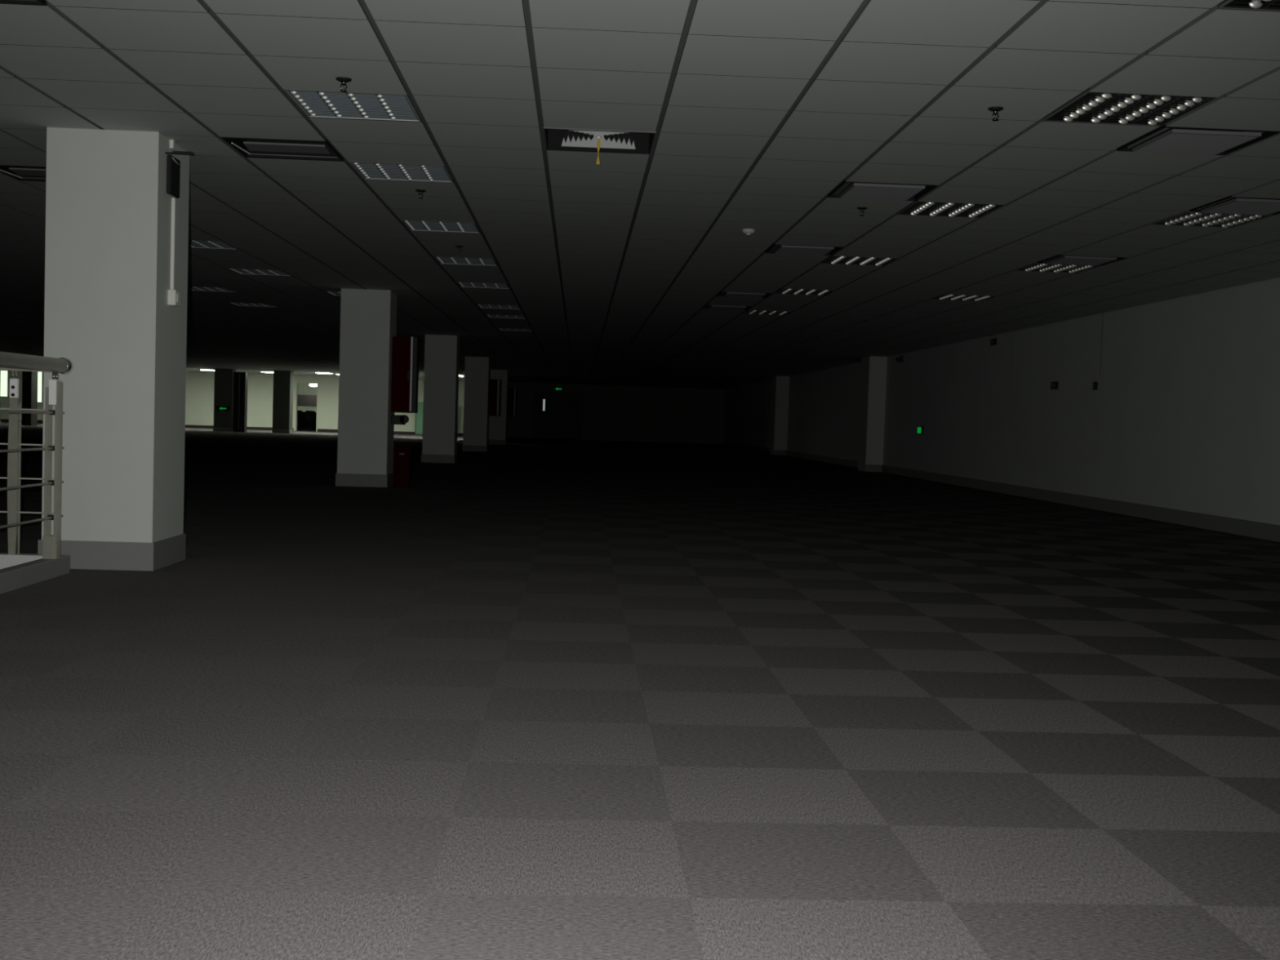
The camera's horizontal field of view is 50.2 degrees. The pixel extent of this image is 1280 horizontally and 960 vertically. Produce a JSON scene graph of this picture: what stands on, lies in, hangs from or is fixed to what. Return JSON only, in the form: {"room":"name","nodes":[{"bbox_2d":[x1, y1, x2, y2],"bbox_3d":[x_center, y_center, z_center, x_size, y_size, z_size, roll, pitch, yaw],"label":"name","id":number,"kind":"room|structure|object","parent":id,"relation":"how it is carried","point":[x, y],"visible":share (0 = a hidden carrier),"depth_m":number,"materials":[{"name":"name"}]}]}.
{"room":"open-plan office","nodes":[
{"label":"open-plan office","id":0,"kind":"room"},
{"bbox_2d":[0,370,464,433],"bbox_3d":[-18.702,-3.497,59.226,23.900,2.506,0.200,2,2,-3],"label":"wall","id":1,"kind":"structure","parent":0,"point":[199,393],"depth_m":59.23,"materials":[{"name":"beige paint"}]},
{"bbox_2d":[0,370,8,397],"bbox_3d":[-27.395,-4.171,58.691,0.530,1.230,0.030,2,2,-3],"label":"window","id":2,"kind":"structure","parent":1,"relation":"in","point":[4,374],"depth_m":58.70,"materials":[{"name":"white glass"}]},
{"bbox_2d":[37,371,43,403],"bbox_3d":[-25.901,-4.027,58.765,0.430,1.430,0.030,2,2,-3],"label":"window","id":3,"kind":"structure","parent":1,"relation":"in","point":[40,375],"depth_m":58.77,"materials":[{"name":"white glass"}]},
{"bbox_2d":[0,418,462,435],"bbox_3d":[-18.734,-2.301,59.168,23.900,0.120,0.020,2,2,-3],"label":"baseboard","id":4,"kind":"structure","parent":1,"relation":"attached to","point":[1,420],"depth_m":59.26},
{"bbox_2d":[293,382,318,431],"bbox_3d":[-14.499,-3.176,59.314,1.020,2.120,0.030,2,2,-3],"label":"trim","id":5,"kind":"structure","parent":1,"relation":"attached to","point":[295,383],"depth_m":59.29,"materials":[{"name":"beige paint"}]},
{"bbox_2d":[297,383,316,412],"bbox_3d":[-14.147,-3.497,62.536,9.700,2.506,6.000,2,2,-3],"label":"wall","id":6,"kind":"structure","parent":0,"point":[303,388],"depth_m":65.23,"materials":[{"name":"beige paint"}]},
{"bbox_2d":[506,382,724,444],"bbox_3d":[-1.306,-2.756,54.778,10.473,2.506,10.700,2,2,-3],"label":"wall","id":7,"kind":"structure","parent":0,"point":[610,413],"depth_m":59.99,"materials":[{"name":"grey paint"}]},
{"bbox_2d":[532,391,583,439],"bbox_3d":[-3.600,-2.827,59.897,2.200,2.060,0.152,2,2,-3],"label":"door","id":8,"kind":"structure","parent":7,"relation":"in","point":[547,423],"depth_m":59.87,"materials":[{"name":"paint"}]},
{"bbox_2d":[552,386,564,391],"bbox_3d":[-3.570,-3.982,59.764,0.520,0.200,0.035,2,2,-3],"label":"exit sign","id":9,"kind":"object","parent":7,"relation":"attached to","point":[554,388],"visible":1,"depth_m":59.74,"materials":[{"name":"green plastic"}]},
{"bbox_2d":[0,422,1279,959],"bbox_3d":[-12.102,-0.621,27.987,34.973,0.120,63.600,2,2,-3],"label":"floor","id":10,"kind":"structure","parent":0,"point":[522,699],"depth_m":4.12,"materials":[{"name":"carpet"}]},
{"bbox_2d":[21,371,37,425],"bbox_3d":[-23.317,-3.289,52.215,0.350,2.406,0.600,2,2,-3],"label":"square column","id":11,"kind":"structure","parent":10,"relation":"on","point":[29,379],"depth_m":51.96,"materials":[{"name":"paint"}]},
{"bbox_2d":[0,553,70,594],"bbox_3d":[-5.978,1.039,1.993,6.306,1.001,10.400,2,2,-3],"label":"trim","id":12,"kind":"structure","parent":10,"relation":"on","point":[23,570],"depth_m":6.93,"materials":[{"name":"white stone"}]},
{"bbox_2d":[0,351,72,559],"bbox_3d":[-5.954,-0.006,2.437,6.333,1.051,9.396,2,2,-3],"label":"stair railing","id":13,"kind":"object","parent":12,"relation":"on","point":[12,362],"visible":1,"depth_m":7.09,"materials":[{"name":"silver metal"}]},
{"bbox_2d":[37,127,189,570],"bbox_3d":[-2.976,-0.722,7.787,0.626,2.406,0.624,2,2,-3],"label":"square column","id":14,"kind":"structure","parent":10,"relation":"on","point":[108,227],"depth_m":7.50,"materials":[{"name":"white paint"}]},
{"bbox_2d":[170,197,176,289],"bbox_3d":[-2.645,-1.337,7.745,0.018,0.518,0.025,2,2,-3],"label":"cable trunking","id":15,"kind":"object","parent":14,"relation":"attached to","point":[173,199],"visible":1,"depth_m":7.74,"materials":[{"name":"white plastic"}]},
{"bbox_2d":[167,289,181,306],"bbox_3d":[-2.639,-1.031,7.752,0.049,0.088,0.110,2,2,-3],"label":"switch box","id":16,"kind":"object","parent":14,"relation":"attached to","point":[174,297],"visible":1,"depth_m":7.70,"materials":[{"name":"white plastic"}]},
{"bbox_2d":[164,139,194,198],"bbox_3d":[-2.561,-1.749,7.667,0.155,0.312,0.171,2,2,-3],"label":"wall speaker","id":17,"kind":"object","parent":14,"relation":"attached to","point":[173,164],"visible":1,"depth_m":7.62,"materials":[{"name":"black plastic"}]},
{"bbox_2d":[213,368,235,431],"bbox_3d":[-15.968,-3.072,52.554,0.694,2.406,0.624,2,2,-3],"label":"square column","id":18,"kind":"structure","parent":10,"relation":"on","point":[224,378],"depth_m":52.26,"materials":[{"name":"paint"}]},
{"bbox_2d":[216,405,229,411],"bbox_3d":[-15.948,-2.734,52.239,0.500,0.200,0.035,2,2,-3],"label":"exit sign","id":19,"kind":"object","parent":18,"relation":"attached to","point":[222,408],"visible":1,"depth_m":52.22,"materials":[{"name":"green plastic"}]},
{"bbox_2d":[232,371,248,431],"bbox_3d":[-15.351,-2.996,52.477,0.440,2.300,0.415,2,2,-3],"label":"tall cabinet","id":20,"kind":"object","parent":10,"relation":"on","point":[240,379],"visible":0.97,"depth_m":52.30,"materials":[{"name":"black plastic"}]},
{"bbox_2d":[271,369,293,433],"bbox_3d":[-13.756,-3.007,52.656,0.664,2.406,0.624,2,2,-3],"label":"square column","id":21,"kind":"structure","parent":10,"relation":"on","point":[282,396],"depth_m":52.36,"materials":[{"name":"paint"}]},
{"bbox_2d":[335,288,397,487],"bbox_3d":[-3.388,-1.133,16.982,0.626,2.406,0.624,2,2,-3],"label":"square column","id":22,"kind":"structure","parent":10,"relation":"on","point":[368,317],"depth_m":16.69,"materials":[{"name":"white paint"}]},
{"bbox_2d":[391,414,408,424],"bbox_3d":[-2.994,-0.754,17.067,0.215,0.125,0.100,2,2,-3],"label":"valve","id":23,"kind":"object","parent":22,"relation":"attached to","point":[395,419],"visible":1,"depth_m":17.02,"materials":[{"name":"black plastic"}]},
{"bbox_2d":[391,336,419,413],"bbox_3d":[-2.928,-1.309,17.030,0.310,0.940,0.230,2,2,-3],"label":"upper cabinet","id":24,"kind":"object","parent":22,"relation":"attached to","point":[405,350],"visible":1,"depth_m":16.94,"materials":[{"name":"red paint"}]},
{"bbox_2d":[393,444,413,487],"bbox_3d":[-2.957,-0.178,17.041,0.210,0.520,0.255,2,2,-3],"label":"box","id":25,"kind":"object","parent":10,"relation":"on","point":[402,457],"visible":1,"depth_m":16.93,"materials":[{"name":"red plastic"}]},
{"bbox_2d":[414,401,423,435],"bbox_3d":[-8.812,-2.637,59.106,1.810,1.420,0.040,2,2,-3],"label":"glass wall","id":26,"kind":"structure","parent":10,"relation":"on","point":[419,416],"depth_m":59.06,"materials":[{"name":"green glass"}]},
{"bbox_2d":[421,334,459,463],"bbox_3d":[-3.794,-1.540,26.064,0.626,2.406,0.624,2,2,-3],"label":"square column","id":27,"kind":"structure","parent":10,"relation":"on","point":[442,353],"depth_m":25.77,"materials":[{"name":"white paint"}]},
{"bbox_2d":[462,356,490,451],"bbox_3d":[-4.201,-1.946,35.145,0.626,2.406,0.624,2,2,-3],"label":"square column","id":28,"kind":"structure","parent":10,"relation":"on","point":[477,369],"depth_m":34.85,"materials":[{"name":"white paint"}]},
{"bbox_2d":[488,378,501,416],"bbox_3d":[-3.741,-2.122,35.193,0.310,0.940,0.230,2,2,-3],"label":"upper cabinet","id":29,"kind":"object","parent":28,"relation":"attached to","point":[495,385],"visible":1,"depth_m":35.10,"materials":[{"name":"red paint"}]},
{"bbox_2d":[488,369,508,444],"bbox_3d":[-4.608,-2.353,44.227,0.626,2.406,0.624,2,2,-3],"label":"square column","id":30,"kind":"structure","parent":10,"relation":"on","point":[497,428],"depth_m":43.94,"materials":[{"name":"white paint"}]},
{"bbox_2d":[506,386,517,416],"bbox_3d":[-4.148,-2.528,44.275,0.310,0.940,0.230,2,2,-3],"label":"upper cabinet","id":31,"kind":"object","parent":30,"relation":"attached to","point":[512,393],"visible":1,"depth_m":44.18,"materials":[{"name":"red paint"}]},
{"bbox_2d":[0,0,1279,389],"bbox_3d":[-12.121,-3.248,31.386,35.399,0.022,70.220,2,2,-3],"label":"ceiling","id":32,"kind":"structure","parent":0,"point":[757,110],"depth_m":7.92,"materials":[{"name":"tile"}]},
{"bbox_2d":[0,164,45,182],"bbox_3d":[-3.894,-2.068,8.975,0.572,0.127,0.572,2,2,-3],"label":"ceiling vent","id":33,"kind":"object","parent":32,"relation":"in","point":[25,173],"visible":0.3,"depth_m":9.03,"materials":[{"name":"black metal"}]},
{"bbox_2d":[0,0,45,4],"bbox_3d":[-2.508,-1.845,4.838,0.572,0.127,0.572,2,2,-3],"label":"ceiling vent","id":34,"kind":"object","parent":32,"relation":"in","point":[15,2],"visible":1,"depth_m":5.13,"materials":[{"name":"grey plastic"}]},
{"bbox_2d":[187,286,236,292],"bbox_3d":[-5.468,-2.454,17.304,0.572,0.087,0.596,2,2,-3],"label":"ceiling light","id":35,"kind":"object","parent":32,"relation":"attached to","point":[192,288],"visible":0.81,"depth_m":17.35,"materials":[{"name":"white metal"}]},
{"bbox_2d":[187,240,238,249],"bbox_3d":[-4.056,-2.204,12.569,0.572,0.087,0.596,2,2,-3],"label":"ceiling light","id":36,"kind":"object","parent":32,"relation":"attached to","point":[192,243],"visible":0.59,"depth_m":12.64,"materials":[{"name":"white metal"}]},
{"bbox_2d":[227,302,277,306],"bbox_3d":[-5.575,-2.561,19.699,0.572,0.087,0.596,2,2,-3],"label":"ceiling light","id":37,"kind":"object","parent":32,"relation":"attached to","point":[235,304],"visible":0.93,"depth_m":19.73,"materials":[{"name":"white metal"}]},
{"bbox_2d":[227,268,292,275],"bbox_3d":[-4.163,-2.311,14.964,0.572,0.087,0.596,2,2,-3],"label":"ceiling light","id":38,"kind":"object","parent":32,"relation":"attached to","point":[241,271],"visible":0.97,"depth_m":14.99,"materials":[{"name":"white metal"}]},
{"bbox_2d":[221,137,343,161],"bbox_3d":[-2.043,-1.962,7.860,0.572,0.127,0.572,2,2,-3],"label":"ceiling vent","id":39,"kind":"object","parent":32,"relation":"in","point":[256,148],"visible":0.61,"depth_m":7.96,"materials":[{"name":"black metal"}]},
{"bbox_2d":[325,291,341,295],"bbox_3d":[-3.671,-2.401,17.387,0.572,0.087,0.596,2,2,-3],"label":"ceiling light","id":40,"kind":"object","parent":32,"relation":"attached to","point":[333,293],"visible":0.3,"depth_m":17.30,"materials":[{"name":"white metal"}]},
{"bbox_2d":[335,76,351,92],"bbox_3d":[-1.333,-1.776,6.143,0.072,0.055,0.072,2,2,-3],"label":"sprinkler","id":41,"kind":"object","parent":32,"relation":"attached to","point":[343,80],"visible":1,"depth_m":6.13,"materials":[{"name":"black metal"}]},
{"bbox_2d":[283,88,421,122],"bbox_3d":[-1.391,-1.865,6.691,0.572,0.087,0.596,2,2,-3],"label":"ceiling light","id":42,"kind":"object","parent":32,"relation":"attached to","point":[314,104],"visible":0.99,"depth_m":6.69,"materials":[{"name":"white metal"}]},
{"bbox_2d":[348,161,453,182],"bbox_3d":[-1.471,-1.946,8.487,0.572,0.087,0.596,2,2,-3],"label":"ceiling light","id":43,"kind":"object","parent":32,"relation":"attached to","point":[367,171],"visible":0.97,"depth_m":8.49,"materials":[{"name":"white metal"}]},
{"bbox_2d":[415,189,426,199],"bbox_3d":[-1.467,-1.910,9.137,0.072,0.055,0.072,2,2,-3],"label":"sprinkler","id":44,"kind":"object","parent":32,"relation":"attached to","point":[420,191],"visible":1,"depth_m":9.13,"materials":[{"name":"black metal"}]},
{"bbox_2d":[400,219,480,233],"bbox_3d":[-1.579,-2.053,10.883,0.572,0.087,0.596,2,2,-3],"label":"ceiling light","id":45,"kind":"object","parent":32,"relation":"attached to","point":[413,225],"visible":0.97,"depth_m":10.89,"materials":[{"name":"white metal"}]},
{"bbox_2d":[455,245,463,252],"bbox_3d":[-1.599,-2.042,12.082,0.072,0.055,0.072,2,2,-3],"label":"sprinkler","id":46,"kind":"object","parent":32,"relation":"attached to","point":[458,246],"visible":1,"depth_m":12.07,"materials":[{"name":"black metal"}]},
{"bbox_2d":[433,256,497,266],"bbox_3d":[-1.686,-2.160,13.278,0.572,0.087,0.596,2,2,-3],"label":"ceiling light","id":47,"kind":"object","parent":32,"relation":"attached to","point":[445,260],"visible":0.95,"depth_m":13.30,"materials":[{"name":"white metal"}]},
{"bbox_2d":[456,281,510,288],"bbox_3d":[-1.793,-2.268,15.673,0.572,0.087,0.596,2,2,-3],"label":"ceiling light","id":48,"kind":"object","parent":32,"relation":"attached to","point":[478,285],"visible":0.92,"depth_m":15.71,"materials":[{"name":"white metal"}]},
{"bbox_2d":[476,304,520,309],"bbox_3d":[-1.927,-2.401,18.667,0.572,0.087,0.596,2,2,-3],"label":"ceiling light","id":49,"kind":"object","parent":32,"relation":"attached to","point":[485,306],"visible":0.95,"depth_m":18.70,"materials":[{"name":"white metal"}]},
{"bbox_2d":[485,314,525,319],"bbox_3d":[-2.008,-2.482,20.463,0.572,0.087,0.596,2,2,-3],"label":"ceiling light","id":50,"kind":"object","parent":32,"relation":"attached to","point":[487,315],"visible":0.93,"depth_m":20.51,"materials":[{"name":"white metal"}]},
{"bbox_2d":[497,328,532,331],"bbox_3d":[-2.142,-2.616,23.457,0.572,0.087,0.596,2,2,-3],"label":"ceiling light","id":51,"kind":"object","parent":32,"relation":"attached to","point":[500,329],"visible":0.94,"depth_m":23.52,"materials":[{"name":"white metal"}]},
{"bbox_2d":[543,127,655,154],"bbox_3d":[-0.217,-1.921,7.337,0.580,0.209,0.582,2,2,-3],"label":"ceiling vent","id":52,"kind":"object","parent":32,"relation":"in","point":[557,139],"visible":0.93,"depth_m":7.56,"materials":[{"name":"white metal"}]},
{"bbox_2d":[595,139,599,164],"bbox_3d":[-0.229,-1.806,7.519,0.020,0.135,0.012,2,2,-3],"label":"ribbon","id":53,"kind":"object","parent":52,"relation":"hanging from","point":[598,140],"visible":1,"depth_m":7.52,"materials":[{"name":"yellow fabric"}]},
{"bbox_2d":[702,303,751,310],"bbox_3d":[1.123,-2.290,17.606,0.572,0.156,0.572,2,2,-3],"label":"ceiling vent","id":54,"kind":"object","parent":32,"relation":"in","point":[706,306],"visible":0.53,"depth_m":17.57,"materials":[{"name":"grey metal"}]},
{"bbox_2d":[716,290,772,297],"bbox_3d":[1.203,-2.209,15.810,0.572,0.156,0.572,2,2,-3],"label":"ceiling vent","id":55,"kind":"object","parent":32,"relation":"in","point":[724,294],"visible":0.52,"depth_m":15.77,"materials":[{"name":"grey metal"}]},
{"bbox_2d":[742,228,755,235],"bbox_3d":[0.834,-1.903,10.503,0.100,0.042,0.100,2,2,-3],"label":"smoke detector","id":56,"kind":"object","parent":32,"relation":"attached to","point":[746,231],"visible":1,"depth_m":10.47,"materials":[{"name":"white plastic"}]},
{"bbox_2d":[742,309,791,315],"bbox_3d":[1.694,-2.266,18.234,0.572,0.093,0.596,2,2,-3],"label":"ceiling light","id":57,"kind":"object","parent":32,"relation":"attached to","point":[747,312],"visible":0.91,"depth_m":18.24,"materials":[{"name":"metal"}]},
{"bbox_2d":[774,287,832,295],"bbox_3d":[1.828,-2.132,15.240,0.572,0.093,0.596,2,2,-3],"label":"ceiling light","id":58,"kind":"object","parent":32,"relation":"attached to","point":[782,291],"visible":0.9,"depth_m":15.24,"materials":[{"name":"metal"}]},
{"bbox_2d":[765,243,843,255],"bbox_3d":[1.391,-2.022,11.618,0.572,0.156,0.572,2,2,-3],"label":"ceiling vent","id":59,"kind":"object","parent":32,"relation":"in","point":[774,248],"visible":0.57,"depth_m":11.59,"materials":[{"name":"grey metal"}]},
{"bbox_2d":[821,253,897,266],"bbox_3d":[1.962,-1.998,12.246,0.572,0.093,0.596,2,2,-3],"label":"ceiling light","id":60,"kind":"object","parent":32,"relation":"attached to","point":[833,260],"visible":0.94,"depth_m":12.25,"materials":[{"name":"metal"}]},
{"bbox_2d":[857,206,867,216],"bbox_3d":[1.508,-1.822,9.285,0.072,0.055,0.072,2,2,-3],"label":"sprinkler","id":61,"kind":"object","parent":32,"relation":"attached to","point":[861,208],"visible":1,"depth_m":9.27,"materials":[{"name":"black metal"}]},
{"bbox_2d":[827,179,937,200],"bbox_3d":[1.525,-1.888,8.624,0.572,0.156,0.572,2,2,-3],"label":"ceiling vent","id":62,"kind":"object","parent":32,"relation":"in","point":[846,189],"visible":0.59,"depth_m":8.60,"materials":[{"name":"grey metal"}]},
{"bbox_2d":[897,199,1004,217],"bbox_3d":[2.096,-1.864,9.252,0.572,0.093,0.596,2,2,-3],"label":"ceiling light","id":63,"kind":"object","parent":32,"relation":"attached to","point":[917,207],"visible":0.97,"depth_m":9.25,"materials":[{"name":"metal"}]},
{"bbox_2d":[931,293,995,301],"bbox_3d":[3.626,-2.079,15.323,0.572,0.093,0.596,2,2,-3],"label":"ceiling light","id":64,"kind":"object","parent":32,"relation":"attached to","point":[957,297],"visible":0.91,"depth_m":15.32,"materials":[{"name":"metal"}]},
{"bbox_2d":[987,106,1004,120],"bbox_3d":[1.642,-1.689,6.311,0.072,0.055,0.072,2,2,-3],"label":"sprinkler","id":65,"kind":"object","parent":32,"relation":"attached to","point":[995,109],"visible":1,"depth_m":6.30,"materials":[{"name":"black metal"}]},
{"bbox_2d":[1014,262,1100,273],"bbox_3d":[3.760,-1.945,12.329,0.572,0.093,0.596,2,2,-3],"label":"ceiling light","id":66,"kind":"object","parent":32,"relation":"attached to","point":[1034,267],"visible":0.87,"depth_m":12.34,"materials":[{"name":"metal"}]},
{"bbox_2d":[1036,253,1126,266],"bbox_3d":[3.788,-1.951,11.729,0.572,0.156,0.572,2,2,-3],"label":"ceiling vent","id":67,"kind":"object","parent":32,"relation":"in","point":[1059,259],"visible":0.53,"depth_m":11.69,"materials":[{"name":"grey metal"}]},
{"bbox_2d":[1043,88,1217,126],"bbox_3d":[2.231,-1.730,6.258,0.572,0.093,0.596,2,2,-3],"label":"ceiling light","id":68,"kind":"object","parent":32,"relation":"attached to","point":[1088,107],"visible":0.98,"depth_m":6.25,"materials":[{"name":"metal"}]},
{"bbox_2d":[1117,124,1279,155],"bbox_3d":[2.804,-1.772,6.883,0.572,0.156,0.572,2,2,-3],"label":"ceiling vent","id":69,"kind":"object","parent":32,"relation":"in","point":[1163,139],"visible":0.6,"depth_m":6.85,"materials":[{"name":"grey metal"}]},
{"bbox_2d":[1150,209,1272,227],"bbox_3d":[3.894,-1.810,9.335,0.572,0.093,0.596,2,2,-3],"label":"ceiling light","id":70,"kind":"object","parent":32,"relation":"attached to","point":[1187,218],"visible":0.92,"depth_m":9.34,"materials":[{"name":"metal"}]},
{"bbox_2d":[1189,195,1279,215],"bbox_3d":[3.922,-1.817,8.735,0.572,0.156,0.572,2,2,-3],"label":"ceiling vent","id":71,"kind":"object","parent":32,"relation":"in","point":[1228,205],"visible":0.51,"depth_m":8.74,"materials":[{"name":"grey metal"}]},
{"bbox_2d":[1218,0,1279,11],"bbox_3d":[2.311,-1.649,4.462,0.572,0.093,0.596,2,2,-3],"label":"ceiling light","id":72,"kind":"object","parent":32,"relation":"attached to","point":[1247,5],"visible":1,"depth_m":4.72,"materials":[{"name":"metal"}]},
{"bbox_2d":[769,355,886,471],"bbox_3d":[4.593,-1.687,35.551,0.400,2.406,14.100,2,2,-3],"label":"columns","id":73,"kind":"structure","parent":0,"point":[873,369],"depth_m":28.65,"materials":[{"name":"white paint"}]},
{"bbox_2d":[723,277,1279,524],"bbox_3d":[5.196,-1.427,28.826,0.200,2.506,63.200,2,2,-3],"label":"wall","id":74,"kind":"structure","parent":0,"point":[1183,413],"depth_m":16.87,"materials":[{"name":"paint"}]},
{"bbox_2d":[895,355,903,362],"bbox_3d":[5.136,-2.391,27.057,0.140,0.140,0.252,2,2,-3],"label":"security camera","id":75,"kind":"object","parent":74,"relation":"attached to","point":[897,359],"visible":1,"depth_m":27.03,"materials":[{"name":"black plastic"}]},
{"bbox_2d":[916,426,923,434],"bbox_3d":[5.217,-0.926,25.443,0.040,0.150,0.340,2,2,-3],"label":"exit sign","id":76,"kind":"object","parent":74,"relation":"attached to","point":[920,428],"visible":1,"depth_m":25.35,"materials":[{"name":"green plastic"}]},
{"bbox_2d":[990,337,996,345],"bbox_3d":[5.456,-2.132,21.091,0.034,0.100,0.240,2,2,-3],"label":"wall box","id":77,"kind":"object","parent":74,"relation":"attached to","point":[993,341],"visible":1,"depth_m":21.03,"materials":[{"name":"black plastic"}]},
{"bbox_2d":[722,440,1279,542],"bbox_3d":[4.856,-0.255,28.763,0.414,0.150,63.000,2,2,-3],"label":"baseboard","id":78,"kind":"structure","parent":74,"relation":"attached to","point":[1268,531],"depth_m":16.99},
{"bbox_2d":[1050,381,1058,389],"bbox_3d":[5.558,-1.268,18.328,0.034,0.100,0.220,2,2,-3],"label":"thermostat","id":79,"kind":"object","parent":74,"relation":"attached to","point":[1054,385],"visible":1,"depth_m":18.27,"materials":[{"name":"black plastic"}]},
{"bbox_2d":[1092,382,1097,390],"bbox_3d":[5.621,-1.163,16.883,0.034,0.100,0.090,2,2,-3],"label":"wall switch","id":80,"kind":"object","parent":74,"relation":"attached to","point":[1095,386],"visible":1,"depth_m":16.84,"materials":[{"name":"black plastic"}]},
{"bbox_3d":[-14.381,-2.233,63.534,11.000,0.120,7.700,2,2,-3],"label":"floor","id":81,"kind":"structure","parent":0,"visible":0},
{"bbox_2d":[297,410,304,431],"bbox_3d":[-15.122,-2.637,60.527,0.558,0.900,0.552,2,2,-3],"label":"office chair","id":82,"kind":"object","parent":81,"relation":"on","point":[299,412],"visible":0.57,"depth_m":60.28,"materials":[{"name":"black fabric"}]},
{"bbox_2d":[297,394,316,406],"bbox_3d":[-14.846,-3.110,63.324,2.800,1.620,0.060,2,2,-3],"label":"display board","id":83,"kind":"object","parent":81,"relation":"on","point":[303,400],"visible":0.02,"depth_m":63.26,"materials":[{"name":"grey"}]},
{"bbox_2d":[297,411,316,431],"bbox_3d":[-14.656,-2.615,61.050,2.200,0.840,0.040,2,2,-3],"label":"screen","id":84,"kind":"object","parent":81,"relation":"on","point":[302,424],"visible":0.06,"depth_m":61.02,"materials":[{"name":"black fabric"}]},
{"bbox_2d":[304,410,316,431],"bbox_3d":[-14.573,-2.621,60.553,0.558,0.900,0.552,2,2,-3],"label":"office chair","id":85,"kind":"object","parent":81,"relation":"on","point":[309,415],"visible":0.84,"depth_m":60.30,"materials":[{"name":"black fabric"}]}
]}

